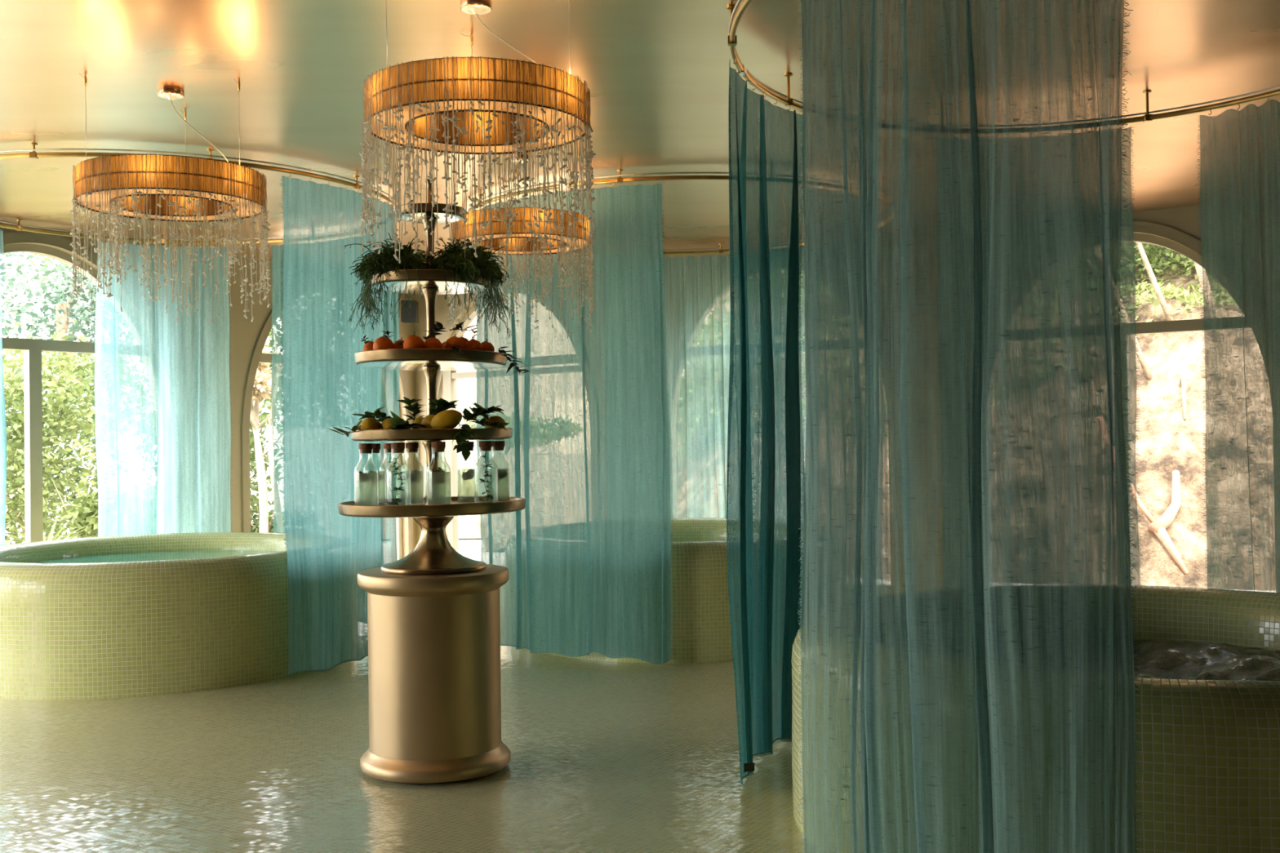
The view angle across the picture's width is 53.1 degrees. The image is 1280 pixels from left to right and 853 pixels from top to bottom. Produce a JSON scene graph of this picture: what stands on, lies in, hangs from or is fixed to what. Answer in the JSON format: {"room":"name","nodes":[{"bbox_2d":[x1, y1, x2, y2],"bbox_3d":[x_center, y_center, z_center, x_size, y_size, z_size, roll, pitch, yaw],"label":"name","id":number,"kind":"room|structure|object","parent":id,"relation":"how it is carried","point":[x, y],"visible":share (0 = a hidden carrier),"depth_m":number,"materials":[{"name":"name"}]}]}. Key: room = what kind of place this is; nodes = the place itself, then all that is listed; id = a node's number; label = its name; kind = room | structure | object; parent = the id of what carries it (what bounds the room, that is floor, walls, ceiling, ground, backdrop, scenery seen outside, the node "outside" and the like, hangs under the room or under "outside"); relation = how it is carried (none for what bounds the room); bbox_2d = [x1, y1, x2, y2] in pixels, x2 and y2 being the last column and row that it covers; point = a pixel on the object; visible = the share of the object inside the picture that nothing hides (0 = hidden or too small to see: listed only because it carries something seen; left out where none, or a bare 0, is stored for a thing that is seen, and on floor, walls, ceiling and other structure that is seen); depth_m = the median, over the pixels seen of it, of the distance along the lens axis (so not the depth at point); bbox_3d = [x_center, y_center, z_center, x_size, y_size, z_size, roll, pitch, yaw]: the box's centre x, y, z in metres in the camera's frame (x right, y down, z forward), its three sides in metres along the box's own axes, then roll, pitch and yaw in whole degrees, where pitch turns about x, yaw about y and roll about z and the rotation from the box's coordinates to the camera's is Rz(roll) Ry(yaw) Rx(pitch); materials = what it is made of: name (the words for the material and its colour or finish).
{"room":"spa bath room","nodes":[
{"label":"spa bath room","id":0,"kind":"room"},
{"bbox_2d":[0,226,155,271],"bbox_3d":[-5.391,-0.033,9.229,0.220,3.240,5.361,-1,-1,37],"label":"wall","id":1,"kind":"structure","parent":0,"point":[6,230],"depth_m":10.26,"materials":[{"name":"beige paint"}]},
{"bbox_2d":[3,231,97,266],"bbox_3d":[-4.670,0.011,9.975,0.018,3.052,2.480,-1,-1,37],"label":"trim","id":2,"kind":"structure","parent":1,"relation":"attached to","point":[11,237],"depth_m":10.03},
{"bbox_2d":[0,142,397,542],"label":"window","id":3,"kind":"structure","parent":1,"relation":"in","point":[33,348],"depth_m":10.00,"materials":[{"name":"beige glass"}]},
{"bbox_2d":[0,229,7,545],"bbox_3d":[-4.762,0.035,9.107,0.142,3.017,0.667,-1,-1,17],"label":"sheer curtain","id":4,"kind":"object","parent":3,"relation":"hanging from","point":[3,451],"visible":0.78,"depth_m":9.34,"materials":[{"name":"teal fabric"}]},
{"bbox_2d":[91,240,233,537],"bbox_3d":[-3.773,0.036,10.152,1.052,3.019,0.138,-1,-1,-20],"label":"sheer curtain","id":5,"kind":"object","parent":3,"relation":"hanging from","point":[162,397],"visible":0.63,"depth_m":10.19,"materials":[{"name":"teal fabric"}]},
{"bbox_2d":[269,242,285,533],"bbox_3d":[-2.438,0.012,10.044,1.255,3.011,0.168,-1,-1,32],"label":"sheer curtain","id":6,"kind":"object","parent":3,"relation":"hanging from","point":[277,254],"visible":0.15,"depth_m":10.29,"materials":[{"name":"teal fabric"}]},
{"bbox_2d":[280,173,399,675],"bbox_3d":[-1.839,-0.014,8.189,0.161,3.020,1.306,-1,-1,21],"label":"sheer curtain","id":7,"kind":"object","parent":3,"relation":"hanging from","point":[323,385],"visible":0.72,"depth_m":7.89,"materials":[{"name":"teal fabric"}]},
{"bbox_2d":[228,254,416,558],"bbox_3d":[-3.143,-0.021,12.572,0.220,3.240,2.764,-1,-1,27],"label":"wall","id":8,"kind":"structure","parent":0,"point":[244,332],"depth_m":11.52,"materials":[{"name":"beige paint"}]},
{"bbox_2d":[241,311,413,555],"bbox_3d":[-3.006,0.029,12.578,0.018,3.035,2.470,-1,-1,27],"label":"trim","id":9,"kind":"structure","parent":8,"relation":"attached to","point":[246,415],"depth_m":11.57,"materials":[{"name":"paint"}]},
{"bbox_2d":[258,352,402,560],"bbox_3d":[-3.107,0.074,12.629,0.090,2.950,2.300,-1,-1,27],"label":"window","id":10,"kind":"structure","parent":8,"relation":"in","point":[264,357],"depth_m":13.58,"materials":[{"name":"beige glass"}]},
{"bbox_2d":[0,645,804,852],"bbox_3d":[-0.094,1.577,6.056,13.630,0.200,15.350,-1,-1,0],"label":"floor","id":11,"kind":"structure","parent":0,"point":[606,757],"depth_m":5.42,"materials":[{"name":"tile"}]},
{"bbox_2d":[0,532,313,700],"bbox_3d":[-3.224,1.171,8.556,2.605,0.757,2.761,-1,-1,0],"label":"hot tub","id":12,"kind":"object","parent":11,"relation":"on","point":[119,629],"visible":0.76,"depth_m":7.30,"materials":[{"name":"tile"}]},
{"bbox_2d":[26,550,279,563],"bbox_3d":[-3.228,0.920,8.560,2.042,0.001,2.202,-1,-1,0],"label":"water","id":13,"kind":"object","parent":12,"relation":"in","point":[169,555],"visible":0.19,"depth_m":9.18,"materials":[{"name":"liquid"}]},
{"bbox_2d":[357,564,510,784],"bbox_3d":[-0.891,1.052,5.562,0.650,0.858,0.650,-1,-1,0],"label":"pedestal","id":14,"kind":"object","parent":11,"relation":"on","point":[434,690],"visible":0.88,"depth_m":5.31,"materials":[{"name":"gold metal"}]},
{"bbox_2d":[337,175,526,575],"bbox_3d":[-0.909,-0.236,5.579,0.808,1.720,0.808,-1,-1,0],"label":"tiered stand","id":15,"kind":"object","parent":14,"relation":"on","point":[433,553],"visible":0.84,"depth_m":5.43,"materials":[{"name":"gold metal"}]},
{"bbox_2d":[328,417,363,436],"bbox_3d":[-1.206,0.004,5.369,0.130,0.082,0.173,-1,-1,34],"label":"twig","id":16,"kind":"object","parent":15,"relation":"on","point":[353,428],"visible":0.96,"depth_m":5.35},
{"bbox_2d":[354,443,378,505],"bbox_3d":[-1.157,0.209,5.408,0.100,0.274,0.100,-1,-1,40],"label":"glass bottle","id":17,"kind":"object","parent":15,"relation":"on","point":[364,448],"visible":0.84,"depth_m":5.39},
{"bbox_2d":[360,417,381,430],"bbox_3d":[-1.131,-0.002,5.375,0.080,0.072,0.079,-1,-1,9],"label":"lemon","id":18,"kind":"object","parent":15,"relation":"on","point":[368,423],"visible":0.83,"depth_m":5.35,"materials":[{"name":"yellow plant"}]},
{"bbox_2d":[363,443,386,505],"bbox_3d":[-1.187,0.213,5.723,0.100,0.274,0.100,-1,-1,-20],"label":"glass bottle","id":19,"kind":"object","parent":15,"relation":"on","point":[375,446],"visible":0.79,"depth_m":5.71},
{"bbox_2d":[373,333,394,350],"bbox_3d":[-1.077,-0.344,5.375,0.086,0.094,0.086,-1,-1,0],"label":"orange","id":20,"kind":"object","parent":15,"relation":"on","point":[383,342],"visible":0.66,"depth_m":5.34,"materials":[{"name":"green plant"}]},
{"bbox_2d":[344,226,429,334],"bbox_3d":[-1.066,-0.623,5.586,0.426,0.451,0.560,-1,-1,9],"label":"trailing plant","id":21,"kind":"object","parent":15,"relation":"on","point":[385,261],"visible":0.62,"depth_m":5.43,"materials":[{"name":"plant"}]},
{"bbox_2d":[381,418,393,429],"bbox_3d":[-1.054,-0.001,5.384,0.068,0.068,0.093,0,-1,-36],"label":"lemon","id":22,"kind":"object","parent":15,"relation":"on","point":[386,423],"visible":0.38,"depth_m":5.35,"materials":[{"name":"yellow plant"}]},
{"bbox_2d":[351,406,391,422],"bbox_3d":[-1.117,-0.043,5.437,0.203,0.085,0.126,-1,-1,27],"label":"twig","id":23,"kind":"object","parent":22,"relation":"on","point":[381,416],"visible":0.71,"depth_m":5.44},
{"bbox_2d":[378,443,401,503],"bbox_3d":[-1.137,0.213,5.828,0.100,0.274,0.100,-1,-1,39],"label":"glass bottle","id":24,"kind":"object","parent":15,"relation":"on","point":[387,446],"visible":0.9,"depth_m":5.81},
{"bbox_2d":[386,442,410,505],"bbox_3d":[-0.997,0.204,5.283,0.100,0.274,0.100,-1,-1,23],"label":"glass bottle","id":25,"kind":"object","parent":15,"relation":"on","point":[397,447],"visible":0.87,"depth_m":5.27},
{"bbox_2d":[386,410,426,429],"bbox_3d":[-0.963,-0.017,5.286,0.160,0.099,0.157,-1,-1,37],"label":"twig","id":26,"kind":"object","parent":15,"relation":"on","point":[398,423],"visible":0.92,"depth_m":5.27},
{"bbox_2d":[397,396,426,421],"bbox_3d":[-0.979,-0.073,5.484,0.133,0.113,0.096,-1,-1,0],"label":"twig","id":27,"kind":"object","parent":15,"relation":"on","point":[414,407],"visible":0.97,"depth_m":5.48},
{"bbox_2d":[400,442,424,505],"bbox_3d":[-1.002,0.208,5.633,0.100,0.274,0.100,-1,-1,30],"label":"glass bottle","id":28,"kind":"object","parent":15,"relation":"on","point":[410,446],"visible":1,"depth_m":5.62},
{"bbox_2d":[403,332,424,348],"bbox_3d":[-0.940,-0.346,5.315,0.086,0.094,0.086,-1,-1,0],"label":"orange","id":29,"kind":"object","parent":15,"relation":"on","point":[413,341],"visible":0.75,"depth_m":5.28,"materials":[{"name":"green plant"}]},
{"bbox_2d":[421,414,435,428],"bbox_3d":[-0.870,-0.009,5.329,0.080,0.079,0.109,0,-1,-25],"label":"lemon","id":30,"kind":"object","parent":15,"relation":"on","point":[426,421],"visible":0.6,"depth_m":5.29,"materials":[{"name":"yellow plant"}]},
{"bbox_2d":[393,203,465,223],"bbox_3d":[-0.917,-0.927,5.587,0.312,0.041,0.312,-1,-1,0],"label":"round tray","id":31,"kind":"object","parent":15,"relation":"on","point":[441,213],"depth_m":5.49,"materials":[{"name":"gold metal"}]},
{"bbox_2d":[354,348,506,370],"bbox_3d":[-0.909,-0.288,5.579,0.658,0.051,0.658,0,-1,0],"label":"round tray","id":32,"kind":"object","parent":15,"relation":"on","point":[408,359],"depth_m":5.35,"materials":[{"name":"gold metal"}]},
{"bbox_2d":[371,269,490,294],"bbox_3d":[-0.913,-0.627,5.583,0.524,0.049,0.524,0,-1,0],"label":"round tray","id":33,"kind":"object","parent":15,"relation":"on","point":[432,281],"depth_m":5.41,"materials":[{"name":"gold metal"}]},
{"bbox_2d":[350,428,512,441],"bbox_3d":[-0.905,0.037,5.575,0.696,0.049,0.696,-1,0,0],"label":"round tray","id":34,"kind":"object","parent":15,"relation":"on","point":[415,434],"depth_m":5.27,"materials":[{"name":"gold metal"}]},
{"bbox_2d":[337,496,526,517],"bbox_3d":[-0.901,0.348,5.571,0.808,0.051,0.808,-1,-1,0],"label":"round tray","id":35,"kind":"object","parent":15,"relation":"on","point":[434,506],"depth_m":5.28,"materials":[{"name":"gold metal"}]},
{"bbox_2d":[423,334,442,348],"bbox_3d":[-0.865,-0.341,5.335,0.078,0.086,0.078,-1,-1,0],"label":"orange","id":36,"kind":"object","parent":15,"relation":"on","point":[430,343],"visible":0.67,"depth_m":5.30,"materials":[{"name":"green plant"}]},
{"bbox_2d":[422,321,446,339],"bbox_3d":[-0.874,-0.406,5.449,0.113,0.086,0.123,-1,-1,0],"label":"twig","id":37,"kind":"object","parent":15,"relation":"on","point":[437,327],"visible":0.88,"depth_m":5.45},
{"bbox_2d":[426,441,451,496],"bbox_3d":[-0.827,0.200,5.263,0.100,0.274,0.100,-1,-1,26],"label":"glass bottle","id":38,"kind":"object","parent":15,"relation":"on","point":[437,446],"visible":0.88,"depth_m":5.25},
{"bbox_2d":[428,398,459,415],"bbox_3d":[-0.846,-0.068,5.470,0.138,0.105,0.149,-1,-1,0],"label":"twig","id":39,"kind":"object","parent":15,"relation":"on","point":[442,405],"visible":0.68,"depth_m":5.46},
{"bbox_2d":[431,409,462,428],"bbox_3d":[-0.801,-0.024,5.296,0.132,0.090,0.084,-1,-1,-7],"label":"lemon","id":40,"kind":"object","parent":15,"relation":"on","point":[448,419],"visible":0.94,"depth_m":5.26,"materials":[{"name":"yellow plant"}]},
{"bbox_2d":[444,333,464,349],"bbox_3d":[-0.776,-0.344,5.365,0.084,0.092,0.084,-1,-1,0],"label":"orange","id":41,"kind":"object","parent":15,"relation":"on","point":[450,343],"visible":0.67,"depth_m":5.33,"materials":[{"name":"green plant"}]},
{"bbox_2d":[451,422,476,461],"bbox_3d":[-0.721,0.063,5.212,0.087,0.156,0.170,-1,-1,10],"label":"twig","id":42,"kind":"object","parent":15,"relation":"on","point":[462,446],"visible":1,"depth_m":5.20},
{"bbox_2d":[457,441,479,502],"bbox_3d":[-0.787,0.206,5.858,0.100,0.274,0.100,-1,-1,5],"label":"glass bottle","id":43,"kind":"object","parent":15,"relation":"on","point":[468,474],"visible":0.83,"depth_m":5.84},
{"bbox_2d":[427,236,511,337],"bbox_3d":[-0.735,-0.609,5.548,0.393,0.434,0.578,-1,-1,-20],"label":"trailing plant","id":44,"kind":"object","parent":15,"relation":"on","point":[453,258],"visible":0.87,"depth_m":5.44,"materials":[{"name":"plant"}]},
{"bbox_2d":[464,336,482,350],"bbox_3d":[-0.704,-0.339,5.415,0.076,0.083,0.076,-1,-1,0],"label":"orange","id":45,"kind":"object","parent":15,"relation":"on","point":[473,344],"visible":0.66,"depth_m":5.39,"materials":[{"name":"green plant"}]},
{"bbox_2d":[462,402,504,422],"bbox_3d":[-0.673,-0.056,5.429,0.212,0.090,0.170,-1,-1,0],"label":"twig","id":46,"kind":"object","parent":15,"relation":"on","point":[479,411],"visible":0.98,"depth_m":5.39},
{"bbox_2d":[474,440,497,502],"bbox_3d":[-0.652,0.198,5.418,0.100,0.274,0.100,0,-1,-45],"label":"glass bottle","id":47,"kind":"object","parent":15,"relation":"on","point":[483,445],"visible":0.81,"depth_m":5.41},
{"bbox_2d":[471,417,509,431],"bbox_3d":[-0.618,-0.009,5.396,0.175,0.061,0.100,-1,-1,29],"label":"twig","id":48,"kind":"object","parent":15,"relation":"on","point":[483,421],"visible":1,"depth_m":5.38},
{"bbox_2d":[487,440,510,501],"bbox_3d":[-0.627,0.201,5.683,0.100,0.274,0.100,-1,-1,-6],"label":"glass bottle","id":49,"kind":"object","parent":15,"relation":"on","point":[496,445],"visible":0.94,"depth_m":5.66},
{"bbox_2d":[497,346,528,373],"bbox_3d":[-0.556,-0.283,5.469,0.173,0.119,0.084,-1,-1,18],"label":"twig","id":50,"kind":"object","parent":15,"relation":"on","point":[503,352],"visible":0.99,"depth_m":5.47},
{"bbox_2d":[525,517,733,662],"bbox_3d":[0.265,1.137,9.547,2.554,0.757,2.914,-1,-1,0],"label":"hot tub","id":51,"kind":"object","parent":11,"relation":"on","point":[700,633],"visible":0.14,"depth_m":8.12,"materials":[{"name":"tile"}]},
{"bbox_2d":[791,585,1279,852],"bbox_3d":[1.864,1.072,4.687,2.603,0.722,2.662,-1,-1,0],"label":"hot tub","id":52,"kind":"object","parent":11,"relation":"on","point":[1210,754],"visible":0.25,"depth_m":3.44,"materials":[{"name":"tile"}]},
{"bbox_2d":[952,640,1279,681],"bbox_3d":[1.863,0.941,4.688,2.081,0.155,2.140,-1,-1,0],"label":"water","id":53,"kind":"object","parent":52,"relation":"in","point":[1162,660],"visible":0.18,"depth_m":5.11,"materials":[{"name":"liquid"}]},
{"bbox_2d":[413,293,475,544],"bbox_3d":[-1.143,-0.043,12.950,3.000,3.240,0.220,-1,-1,36],"label":"wall","id":54,"kind":"structure","parent":0,"point":[442,308],"depth_m":13.69,"materials":[{"name":"beige paint"}]},
{"bbox_2d":[400,300,418,322],"bbox_3d":[-2.376,-1.182,13.393,0.150,0.220,0.527,-1,-1,0],"label":"wall speaker","id":55,"kind":"object","parent":54,"relation":"attached to","point":[413,313],"visible":0.98,"depth_m":13.13,"materials":[{"name":"black plastic"}]},
{"bbox_2d":[420,292,476,497],"bbox_3d":[-1.374,0.012,12.973,2.410,3.035,0.018,-1,-1,36],"label":"trim","id":56,"kind":"structure","parent":54,"relation":"attached to","point":[448,325],"depth_m":13.63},
{"bbox_2d":[436,302,476,552],"bbox_3d":[-1.306,0.055,13.064,2.240,2.950,0.090,-1,-1,36],"label":"window","id":57,"kind":"structure","parent":54,"relation":"in","point":[446,380],"depth_m":13.54,"materials":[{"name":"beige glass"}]},
{"bbox_2d":[0,0,1279,262],"bbox_3d":[-0.143,-1.815,6.280,14.039,0.350,15.810,-1,-1,0],"label":"ceiling","id":58,"kind":"structure","parent":0,"point":[655,73],"depth_m":6.02,"materials":[{"name":"paint"}]},
{"bbox_2d":[70,73,271,323],"bbox_3d":[-2.237,-1.054,6.125,0.903,1.120,0.896,-1,-1,5],"label":"chandelier","id":59,"kind":"object","parent":58,"relation":"hanging from","point":[157,188],"visible":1,"depth_m":5.90,"materials":[{"name":"metal"}]},
{"bbox_2d":[76,188,262,220],"bbox_3d":[-2.239,-1.060,6.124,0.842,0.001,0.842,-1,-1,10],"label":"diffuser","id":60,"kind":"object","parent":59,"relation":"attached to","point":[113,193],"depth_m":6.02,"materials":[{"name":"fabric"}]},
{"bbox_2d":[359,0,596,272],"bbox_3d":[-0.627,-1.121,4.963,0.896,1.058,0.903,0,-1,-22],"label":"chandelier","id":61,"kind":"object","parent":58,"relation":"hanging from","point":[468,105],"visible":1,"depth_m":4.72,"materials":[{"name":"metal"}]},
{"bbox_2d":[368,100,584,152],"bbox_3d":[-0.630,-1.158,4.965,0.842,0.001,0.842,-1,-1,-17],"label":"diffuser","id":62,"kind":"object","parent":61,"relation":"attached to","point":[498,104],"depth_m":4.86,"materials":[{"name":"fabric"}]},
{"bbox_2d":[447,151,595,338],"bbox_3d":[-0.705,-1.080,7.636,0.861,1.070,0.868,-1,-1,20],"label":"chandelier","id":63,"kind":"object","parent":58,"relation":"hanging from","point":[521,242],"visible":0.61,"depth_m":7.40,"materials":[{"name":"metal"}]},
{"bbox_2d":[453,233,589,253],"bbox_3d":[-0.705,-1.090,7.634,0.810,0.001,0.810,-1,-1,25],"label":"diffuser","id":64,"kind":"object","parent":63,"relation":"attached to","point":[495,236],"depth_m":7.50,"materials":[{"name":"fabric"}]},
{"bbox_2d":[464,169,804,254],"bbox_3d":[0.289,-1.564,9.620,3.228,0.081,3.228,-1,-1,0],"label":"rail","id":65,"kind":"object","parent":58,"relation":"attached to","point":[620,180],"visible":0.26,"depth_m":8.09,"materials":[{"name":"gold metal"}]},
{"bbox_2d":[475,180,675,664],"bbox_3d":[-0.535,-0.021,8.371,1.642,3.038,0.273,-1,-1,35],"label":"sheer curtain","id":66,"kind":"object","parent":65,"relation":"hanging from","point":[587,557],"visible":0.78,"depth_m":8.13,"materials":[{"name":"teal fabric"}]},
{"bbox_2d":[663,247,805,518],"bbox_3d":[0.639,-0.014,11.018,1.898,3.017,0.348,-1,-1,13],"label":"sheer curtain","id":67,"kind":"object","parent":65,"relation":"hanging from","point":[698,303],"visible":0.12,"depth_m":11.19,"materials":[{"name":"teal fabric"}]},
{"bbox_2d":[726,0,1279,124],"bbox_3d":[1.808,-1.608,4.920,2.928,0.151,3.428,-1,-1,0],"label":"rail","id":68,"kind":"object","parent":58,"relation":"attached to","point":[736,12],"visible":0.61,"depth_m":6.01,"materials":[{"name":"gold metal"}]},
{"bbox_2d":[725,57,804,786],"bbox_3d":[0.547,-0.037,5.642,0.137,2.962,1.155,-1,-1,23],"label":"sheer curtain","id":69,"kind":"object","parent":68,"relation":"hanging from","point":[765,485],"visible":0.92,"depth_m":5.65,"materials":[{"name":"teal fabric"}]},
{"bbox_2d":[795,0,1145,852],"bbox_3d":[0.861,-0.062,3.701,0.205,2.970,1.203,0,-1,-43],"label":"sheer curtain","id":70,"kind":"object","parent":68,"relation":"hanging from","point":[987,304],"visible":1,"depth_m":3.59,"materials":[{"name":"teal fabric"}]},
{"bbox_2d":[962,125,1146,585],"bbox_3d":[2.029,-0.054,6.555,1.023,2.944,0.186,-1,-1,12],"label":"sheer curtain","id":71,"kind":"object","parent":68,"relation":"hanging from","point":[1129,329],"visible":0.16,"depth_m":6.43,"materials":[{"name":"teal fabric"}]},
{"bbox_2d":[1194,97,1279,592],"bbox_3d":[3.055,-0.079,5.724,0.153,2.943,1.263,0,-1,-25],"label":"sheer curtain","id":72,"kind":"object","parent":68,"relation":"hanging from","point":[1239,154],"visible":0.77,"depth_m":6.08,"materials":[{"name":"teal fabric"}]},
{"bbox_2d":[663,245,804,257],"bbox_3d":[1.257,-0.095,11.439,2.724,3.240,0.220,-1,-1,28],"label":"wall","id":73,"kind":"structure","parent":0,"point":[714,254],"depth_m":11.69,"materials":[{"name":"beige paint"}]},
{"bbox_2d":[1132,204,1201,253],"bbox_3d":[4.205,-0.156,9.695,4.115,3.240,0.220,-1,-1,33],"label":"wall","id":74,"kind":"structure","parent":0,"point":[1185,220],"depth_m":9.66,"materials":[{"name":"beige paint"}]},
{"bbox_2d":[1133,220,1201,255],"bbox_3d":[3.698,-0.082,9.878,2.410,3.010,0.018,-1,-1,33],"label":"trim","id":75,"kind":"structure","parent":74,"relation":"attached to","point":[1191,242],"depth_m":9.68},
{"bbox_2d":[1133,233,1204,334],"bbox_3d":[3.760,-0.039,9.974,2.240,2.925,0.090,-1,-1,33],"label":"window","id":76,"kind":"structure","parent":74,"relation":"in","point":[1191,325],"depth_m":9.75,"materials":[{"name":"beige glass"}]},
{"label":"outside","id":77,"kind":"structure","parent":0,"visible":0},
{"bbox_2d":[1134,247,1237,588],"bbox_3d":[8.951,-3.737,18.246,20.000,10.577,16.000,-1,-1,0],"label":"rock wall","id":78,"kind":"structure","parent":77,"point":[1167,442],"depth_m":13.14,"materials":[{"name":"stone"}]},
{"bbox_2d":[1135,337,1152,380],"bbox_3d":[5.043,-2.014,14.043,1.578,3.064,0.782,-1,-1,31],"label":"slender tree","id":79,"kind":"object","parent":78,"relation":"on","point":[1144,365],"visible":0.02,"depth_m":13.92,"materials":[{"name":"yellow plant"}]},
{"bbox_2d":[1135,242,1173,320],"bbox_3d":[5.011,-2.731,14.359,1.769,3.367,0.755,-1,-1,-13],"label":"slender tree","id":80,"kind":"object","parent":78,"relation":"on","point":[1164,306],"visible":0.02,"depth_m":14.22,"materials":[{"name":"yellow plant"}]},
{"bbox_2d":[1134,245,1180,281],"bbox_3d":[4.912,-2.925,16.084,3.528,2.534,2.558,-1,-1,20],"label":"tree","id":81,"kind":"object","parent":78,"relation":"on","point":[1153,265],"visible":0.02,"depth_m":15.81,"materials":[{"name":"green plant"}]},
{"bbox_2d":[1133,242,1195,274],"bbox_3d":[6.609,-2.977,15.665,2.860,2.355,2.291,-1,-1,37],"label":"tree","id":82,"kind":"object","parent":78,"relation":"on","point":[1154,259],"visible":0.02,"depth_m":15.41,"materials":[{"name":"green plant"}]},
{"bbox_2d":[1147,470,1188,574],"bbox_3d":[5.095,0.917,12.412,0.336,0.968,0.827,-1,-1,18],"label":"fallen log","id":83,"kind":"object","parent":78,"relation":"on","point":[1158,527],"visible":1,"depth_m":12.31,"materials":[{"name":"brown wood"}]},
{"bbox_2d":[1136,492,1155,523],"bbox_3d":[4.791,0.444,12.623,0.087,1.118,0.712,0,-1,-31],"label":"fallen branch","id":84,"kind":"object","parent":83,"relation":"on","point":[1140,505],"visible":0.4,"depth_m":12.43,"materials":[{"name":"brown wood"}]},
{"bbox_2d":[1134,243,1203,336],"bbox_3d":[6.137,-2.112,17.098,11.856,5.607,5.916,-1,-1,0],"label":"ivy","id":85,"kind":"object","parent":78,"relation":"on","point":[1171,292],"visible":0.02,"depth_m":14.87,"materials":[{"name":"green plant"}]},
{"bbox_2d":[1177,374,1186,419],"bbox_3d":[5.703,-0.307,13.452,0.060,0.475,0.340,-1,-1,16],"label":"bare branch","id":86,"kind":"object","parent":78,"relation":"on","point":[1182,383],"visible":1,"depth_m":13.36,"materials":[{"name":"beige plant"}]},
{"bbox_2d":[1193,261,1203,293],"bbox_3d":[5.927,-2.735,14.318,1.436,3.376,0.979,-1,-1,0],"label":"slender tree","id":87,"kind":"object","parent":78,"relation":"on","point":[1197,267],"visible":0.02,"depth_m":14.10,"materials":[{"name":"yellow plant"}]},
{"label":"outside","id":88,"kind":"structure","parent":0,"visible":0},
{"bbox_2d":[458,537,480,560],"bbox_3d":[0.022,1.669,19.981,90.000,0.001,80.000,-1,-1,0],"label":"ground","id":89,"kind":"structure","parent":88,"point":[468,548],"depth_m":17.57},
{"bbox_2d":[2,252,96,421],"bbox_3d":[-9.890,-1.399,21.618,4.754,6.449,4.312,-1,-1,0],"label":"conifer tree","id":90,"kind":"object","parent":89,"relation":"on","point":[64,310],"visible":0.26,"depth_m":21.06,"materials":[{"name":"green plant"}]},
{"bbox_2d":[3,253,95,378],"bbox_3d":[-11.046,-1.612,27.383,5.922,7.025,4.159,-1,-1,0],"label":"tree","id":91,"kind":"object","parent":89,"relation":"on","point":[78,338],"visible":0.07,"depth_m":27.35,"materials":[{"name":"green plant"}]},
{"bbox_2d":[4,517,94,542],"bbox_3d":[-5.852,1.276,12.576,1.440,0.718,1.171,-1,-1,0],"label":"palm","id":92,"kind":"object","parent":89,"relation":"on","point":[50,536],"visible":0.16,"depth_m":12.55,"materials":[{"name":"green plant"}]},
{"bbox_2d":[2,330,97,544],"bbox_3d":[-6.687,0.292,14.117,2.379,2.738,1.976,-1,-1,0],"label":"shrub","id":93,"kind":"object","parent":89,"relation":"on","point":[69,424],"visible":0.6,"depth_m":13.80,"materials":[{"name":"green plant"}]},
{"bbox_2d":[3,353,97,540],"bbox_3d":[-8.124,0.286,16.459,3.260,2.869,2.242,-1,-1,0],"label":"shrub","id":94,"kind":"object","parent":89,"relation":"on","point":[77,468],"visible":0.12,"depth_m":15.92,"materials":[{"name":"green plant"}]},
{"bbox_2d":[50,477,98,537],"bbox_3d":[-5.227,1.075,13.434,1.719,1.151,1.413,0,-1,-25],"label":"shrub","id":95,"kind":"object","parent":89,"relation":"on","point":[87,507],"visible":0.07,"depth_m":12.86,"materials":[{"name":"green plant"}]},
{"bbox_2d":[4,427,274,544],"bbox_3d":[-7.589,0.895,19.492,6.400,1.700,0.250,-1,-1,-3],"label":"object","id":96,"kind":"structure","parent":89,"relation":"on","point":[265,434],"depth_m":19.32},
{"bbox_2d":[249,337,274,532],"bbox_3d":[-4.513,0.203,14.493,1.187,2.894,1.252,-1,-1,0],"label":"tree","id":97,"kind":"object","parent":89,"relation":"on","point":[262,385],"visible":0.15,"depth_m":14.46,"materials":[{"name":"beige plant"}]},
{"bbox_2d":[249,404,274,524],"bbox_3d":[-5.124,0.319,15.698,2.336,2.654,1.729,-1,-1,33],"label":"shrub","id":98,"kind":"object","parent":89,"relation":"on","point":[254,485],"visible":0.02,"depth_m":15.19,"materials":[{"name":"green plant"}]},
{"bbox_2d":[250,503,274,533],"bbox_3d":[-4.400,1.294,15.130,1.378,0.803,0.866,-1,-1,24],"label":"shrub","id":99,"kind":"object","parent":89,"relation":"on","point":[255,527],"visible":0.05,"depth_m":15.08,"materials":[{"name":"green plant"}]},
{"bbox_2d":[253,328,271,427],"bbox_3d":[-4.951,-1.064,21.014,3.654,5.619,1.553,-1,-1,0],"label":"tree","id":100,"kind":"object","parent":89,"relation":"on","point":[269,345],"visible":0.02,"depth_m":20.60,"materials":[{"name":"green plant"}]},
{"bbox_2d":[442,315,476,455],"bbox_3d":[-1.218,-1.292,24.418,7.800,6.026,4.600,-1,-1,0],"label":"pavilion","id":101,"kind":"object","parent":89,"relation":"on","point":[466,390],"visible":0.02,"depth_m":22.51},
{"bbox_2d":[442,455,480,538],"bbox_3d":[-2.086,1.052,19.589,4.000,1.240,0.900,-1,-1,0],"label":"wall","id":102,"kind":"structure","parent":89,"relation":"on","point":[468,528],"depth_m":19.13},
{"bbox_2d":[457,404,480,534],"bbox_3d":[-3.193,-1.102,17.173,3.028,5.664,1.814,-1,-1,0],"label":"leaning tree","id":103,"kind":"object","parent":89,"relation":"on","point":[470,489],"visible":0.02,"depth_m":16.96,"materials":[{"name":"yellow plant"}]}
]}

